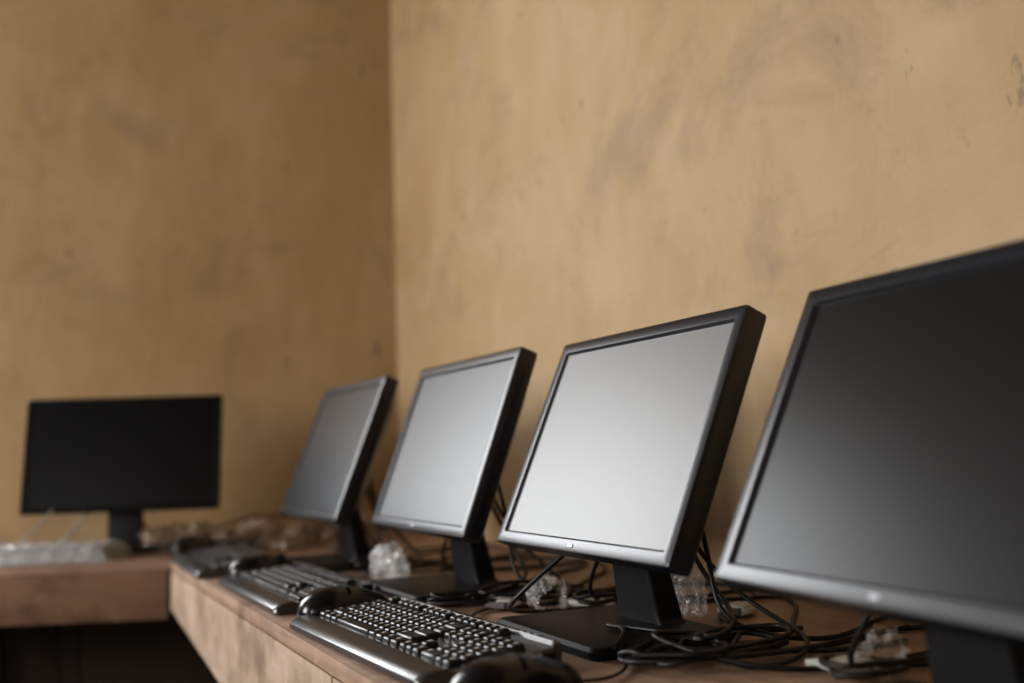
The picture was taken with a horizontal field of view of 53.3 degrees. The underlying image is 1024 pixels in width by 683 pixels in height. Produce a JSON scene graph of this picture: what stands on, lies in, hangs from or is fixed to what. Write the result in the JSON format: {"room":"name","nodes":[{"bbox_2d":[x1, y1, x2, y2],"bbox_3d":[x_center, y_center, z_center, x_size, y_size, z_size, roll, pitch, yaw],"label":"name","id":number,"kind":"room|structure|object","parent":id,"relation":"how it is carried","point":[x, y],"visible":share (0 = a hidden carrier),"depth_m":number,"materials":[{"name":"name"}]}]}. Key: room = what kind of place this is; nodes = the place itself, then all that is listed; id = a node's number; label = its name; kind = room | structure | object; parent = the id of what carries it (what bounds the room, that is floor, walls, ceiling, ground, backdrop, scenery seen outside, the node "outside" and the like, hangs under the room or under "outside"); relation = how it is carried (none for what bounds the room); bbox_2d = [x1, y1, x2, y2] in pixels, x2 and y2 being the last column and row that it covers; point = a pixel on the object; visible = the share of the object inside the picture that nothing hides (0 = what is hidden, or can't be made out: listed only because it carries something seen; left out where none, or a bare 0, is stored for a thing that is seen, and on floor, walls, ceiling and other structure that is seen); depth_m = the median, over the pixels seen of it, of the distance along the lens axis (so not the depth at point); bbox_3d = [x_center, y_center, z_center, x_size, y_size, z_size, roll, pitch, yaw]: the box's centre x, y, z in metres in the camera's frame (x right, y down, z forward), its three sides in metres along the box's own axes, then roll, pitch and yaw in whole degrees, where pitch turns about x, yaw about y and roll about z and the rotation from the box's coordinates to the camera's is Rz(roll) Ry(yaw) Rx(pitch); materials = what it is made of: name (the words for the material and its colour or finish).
{"room":"computer lab","nodes":[
{"label":"computer lab","id":0,"kind":"room"},
{"bbox_2d":[0,0,398,682],"bbox_3d":[-2.617,-0.045,3.164,4.493,2.900,0.200,-1,-6,-6],"label":"wall","id":1,"kind":"structure","parent":0,"point":[197,196],"depth_m":3.25,"materials":[{"name":"paint"}]},
{"bbox_2d":[390,0,1023,579],"bbox_3d":[0.831,-0.382,1.060,0.200,2.900,5.080,1,-7,-26],"label":"wall","id":2,"kind":"structure","parent":0,"point":[566,172],"depth_m":1.88,"materials":[{"name":"paint"}]},
{"bbox_3d":[-1.476,1.164,0.701,4.805,0.100,7.400,1,-7,-26],"label":"floor","id":3,"kind":"structure","parent":0,"visible":0},
{"bbox_2d":[0,530,449,626],"bbox_3d":[-1.828,0.955,2.640,3.441,0.749,0.762,-1,-6,-6],"label":"desk","id":4,"kind":"object","parent":3,"relation":"on","point":[131,587],"visible":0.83,"depth_m":2.41,"materials":[{"name":"brown wood"}]},
{"bbox_2d":[0,509,89,547],"bbox_3d":[-1.349,0.479,2.621,0.513,0.144,0.042,0,-6,-15],"label":"cable bundle","id":5,"kind":"object","parent":4,"relation":"on","point":[51,510],"visible":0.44,"depth_m":2.65,"materials":[{"name":"grey"}]},
{"bbox_2d":[0,539,134,565],"bbox_3d":[-1.218,0.521,2.516,0.510,0.045,0.210,-1,-6,-5],"label":"keyboard","id":6,"kind":"object","parent":4,"relation":"on","point":[53,554],"visible":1,"depth_m":2.47,"materials":[{"name":"grey plastic"}]},
{"bbox_2d":[19,395,222,554],"bbox_3d":[-1.037,0.355,2.737,0.510,0.411,0.174,-1,-6,-5],"label":"computer monitor","id":7,"kind":"object","parent":4,"relation":"on","point":[124,458],"visible":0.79,"depth_m":2.72,"materials":[{"name":"black plastic"}]},
{"bbox_2d":[140,520,231,551],"bbox_3d":[-0.860,0.512,2.696,0.243,0.076,0.132,-3,-6,6],"label":"plastic bag","id":8,"kind":"object","parent":4,"relation":"on","point":[158,531],"visible":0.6,"depth_m":2.67,"materials":[{"name":"brown"}]},
{"bbox_2d":[169,536,214,553],"bbox_3d":[-0.808,0.517,2.588,0.069,0.043,0.130,-6,-7,35],"label":"computer mouse","id":9,"kind":"object","parent":4,"relation":"on","point":[187,543],"visible":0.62,"depth_m":2.55,"materials":[{"name":"black plastic"}]},
{"bbox_2d":[143,514,335,546],"bbox_3d":[-0.683,0.495,2.797,0.655,0.122,0.390,1,-7,-26],"label":"cable bundle","id":10,"kind":"object","parent":4,"relation":"on","point":[219,543],"visible":0.41,"depth_m":2.73,"materials":[{"name":"black rubber"}]},
{"bbox_2d":[229,516,319,548],"bbox_3d":[-0.638,0.502,2.699,0.240,0.082,0.145,-5,-7,24],"label":"plastic bag","id":11,"kind":"object","parent":4,"relation":"on","point":[275,522],"visible":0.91,"depth_m":2.68,"materials":[{"name":"brown"}]},
{"bbox_2d":[319,510,384,548],"bbox_3d":[-0.417,0.487,2.660,0.174,0.090,0.136,-1,-6,-11],"label":"plastic bag","id":12,"kind":"object","parent":4,"relation":"on","point":[334,527],"visible":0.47,"depth_m":2.63,"materials":[{"name":"brown"}]},
{"bbox_2d":[171,542,931,682],"bbox_3d":[0.309,0.708,0.984,0.762,0.749,3.440,1,-7,-26],"label":"computer desk","id":13,"kind":"object","parent":3,"relation":"on","point":[238,639],"visible":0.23,"depth_m":1.45,"materials":[{"name":"brown wood"}]},
{"bbox_2d":[169,543,270,578],"bbox_3d":[-0.645,0.482,2.264,0.172,0.031,0.444,1,-7,-25],"label":"keyboard","id":14,"kind":"object","parent":13,"relation":"on","point":[214,562],"visible":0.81,"depth_m":2.23,"materials":[{"name":"grey plastic"}]},
{"bbox_2d":[227,553,293,575],"bbox_3d":[-0.493,0.444,2.021,0.139,0.046,0.074,2,-7,-32],"label":"computer mouse","id":15,"kind":"object","parent":13,"relation":"on","point":[259,561],"visible":0.52,"depth_m":1.99,"materials":[{"name":"black plastic"}]},
{"bbox_2d":[217,562,380,614],"bbox_3d":[-0.380,0.420,1.763,0.173,0.031,0.444,1,-7,-27],"label":"keyboard","id":16,"kind":"object","parent":13,"relation":"on","point":[280,590],"visible":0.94,"depth_m":1.72,"materials":[{"name":"grey plastic"}]},
{"bbox_2d":[280,375,398,569],"bbox_3d":[-0.401,0.288,2.230,0.200,0.396,0.440,1,-7,-27],"label":"computer monitor","id":17,"kind":"object","parent":13,"relation":"on","point":[332,474],"visible":0.88,"depth_m":2.19,"materials":[{"name":"black plastic"}]},
{"bbox_2d":[297,583,387,616],"bbox_3d":[-0.244,0.379,1.486,0.142,0.047,0.076,2,-7,-35],"label":"computer mouse","id":18,"kind":"object","parent":13,"relation":"on","point":[331,598],"visible":0.59,"depth_m":1.45,"materials":[{"name":"black plastic"}]},
{"bbox_2d":[369,542,408,578],"bbox_3d":[-0.230,0.406,1.889,0.083,0.075,0.053,-6,-7,35],"label":"plastic bag","id":19,"kind":"object","parent":13,"relation":"on","point":[388,543],"visible":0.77,"depth_m":1.89,"materials":[{"name":"white"}]},
{"bbox_2d":[388,574,409,577],"bbox_3d":[-0.203,0.432,1.861,0.046,0.015,0.074,-1,-6,-5],"label":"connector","id":20,"kind":"object","parent":13,"relation":"on","point":[393,575],"visible":0.31,"depth_m":1.85,"materials":[{"name":"grey plastic"}]},
{"bbox_2d":[289,596,561,682],"bbox_3d":[-0.125,0.357,1.245,0.173,0.031,0.444,1,-7,-29],"label":"keyboard","id":21,"kind":"object","parent":13,"relation":"on","point":[407,640],"visible":0.99,"depth_m":1.18,"materials":[{"name":"grey plastic"}]},
{"bbox_2d":[316,476,581,575],"bbox_3d":[-0.223,0.390,2.276,0.564,0.190,0.552,1,-7,-26],"label":"cable bundle","id":22,"kind":"object","parent":13,"relation":"on","point":[355,565],"visible":0.68,"depth_m":2.13,"materials":[{"name":"black rubber"}]},
{"bbox_2d":[367,347,536,602],"bbox_3d":[-0.124,0.228,1.759,0.200,0.397,0.440,1,-7,-26],"label":"computer monitor","id":23,"kind":"object","parent":13,"relation":"on","point":[444,475],"visible":0.91,"depth_m":1.72,"materials":[{"name":"black plastic"}]},
{"bbox_2d":[357,564,617,615],"bbox_3d":[0.001,0.410,1.724,0.470,0.016,0.668,1,-7,-26],"label":"cable","id":24,"kind":"object","parent":13,"relation":"on","point":[429,571],"visible":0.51,"depth_m":1.95,"materials":[{"name":"black rubber"}]},
{"bbox_2d":[485,597,521,608],"bbox_3d":[-0.008,0.390,1.528,0.046,0.015,0.074,-5,-7,24],"label":"connector","id":25,"kind":"object","parent":13,"relation":"on","point":[500,603],"visible":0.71,"depth_m":1.50,"materials":[{"name":"grey plastic"}]},
{"bbox_2d":[450,649,582,682],"bbox_3d":[0.004,0.314,0.948,0.139,0.046,0.074,2,-7,-32],"label":"computer mouse","id":26,"kind":"object","parent":13,"relation":"on","point":[512,667],"visible":1,"depth_m":0.93,"materials":[{"name":"black plastic"}]},
{"bbox_2d":[427,483,727,608],"bbox_3d":[0.035,0.330,1.797,0.523,0.190,0.552,1,-7,-26],"label":"cable bundle","id":27,"kind":"object","parent":13,"relation":"on","point":[490,591],"visible":0.74,"depth_m":1.62,"materials":[{"name":"black rubber"}]},
{"bbox_2d":[568,598,615,606],"bbox_3d":[0.119,0.383,1.501,0.074,0.015,0.046,-6,-8,37],"label":"connector","id":28,"kind":"object","parent":13,"relation":"on","point":[571,601],"visible":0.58,"depth_m":1.49,"materials":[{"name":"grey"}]},
{"bbox_2d":[497,305,765,661],"bbox_3d":[0.119,0.175,1.306,0.206,0.391,0.440,1,-7,-25],"label":"computer monitor","id":29,"kind":"object","parent":13,"relation":"on","point":[622,467],"visible":0.93,"depth_m":1.26,"materials":[{"name":"black plastic"}]},
{"bbox_2d":[439,555,908,682],"bbox_3d":[0.027,0.401,1.628,0.508,0.012,1.203,1,-7,-26],"label":"cable","id":30,"kind":"object","parent":13,"relation":"on","point":[624,668],"visible":0.19,"depth_m":1.19,"materials":[{"name":"black rubber"}]},
{"bbox_2d":[508,530,927,671],"bbox_3d":[0.273,0.273,1.331,0.507,0.190,0.572,1,-7,-26],"label":"cable bundle","id":31,"kind":"object","parent":13,"relation":"on","point":[680,647],"visible":0.8,"depth_m":1.14,"materials":[{"name":"black rubber"}]},
{"bbox_2d":[717,601,758,615],"bbox_3d":[0.316,0.366,1.403,0.046,0.015,0.074,-7,-8,41],"label":"connector","id":32,"kind":"object","parent":13,"relation":"on","point":[740,608],"visible":0.64,"depth_m":1.38,"materials":[{"name":"grey plastic"}]},
{"bbox_2d":[805,655,883,672],"bbox_3d":[0.333,0.326,1.027,0.074,0.015,0.046,-5,-7,28],"label":"connector","id":33,"kind":"object","parent":13,"relation":"on","point":[840,659],"visible":0.51,"depth_m":1.02,"materials":[{"name":"grey plastic"}]},
{"bbox_2d":[714,239,1023,682],"bbox_3d":[0.326,0.116,0.804,0.213,0.388,0.440,1,-7,-22],"label":"computer monitor","id":34,"kind":"object","parent":13,"relation":"on","point":[885,478],"visible":1,"depth_m":0.83,"materials":[{"name":"black plastic"}]},
{"bbox_2d":[818,615,929,678],"bbox_3d":[0.491,0.214,0.848,0.541,0.190,0.552,1,-7,-26],"label":"cable bundle","id":35,"kind":"object","parent":13,"relation":"on","point":[891,666],"visible":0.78,"depth_m":0.97,"materials":[{"name":"black rubber"}]}
]}

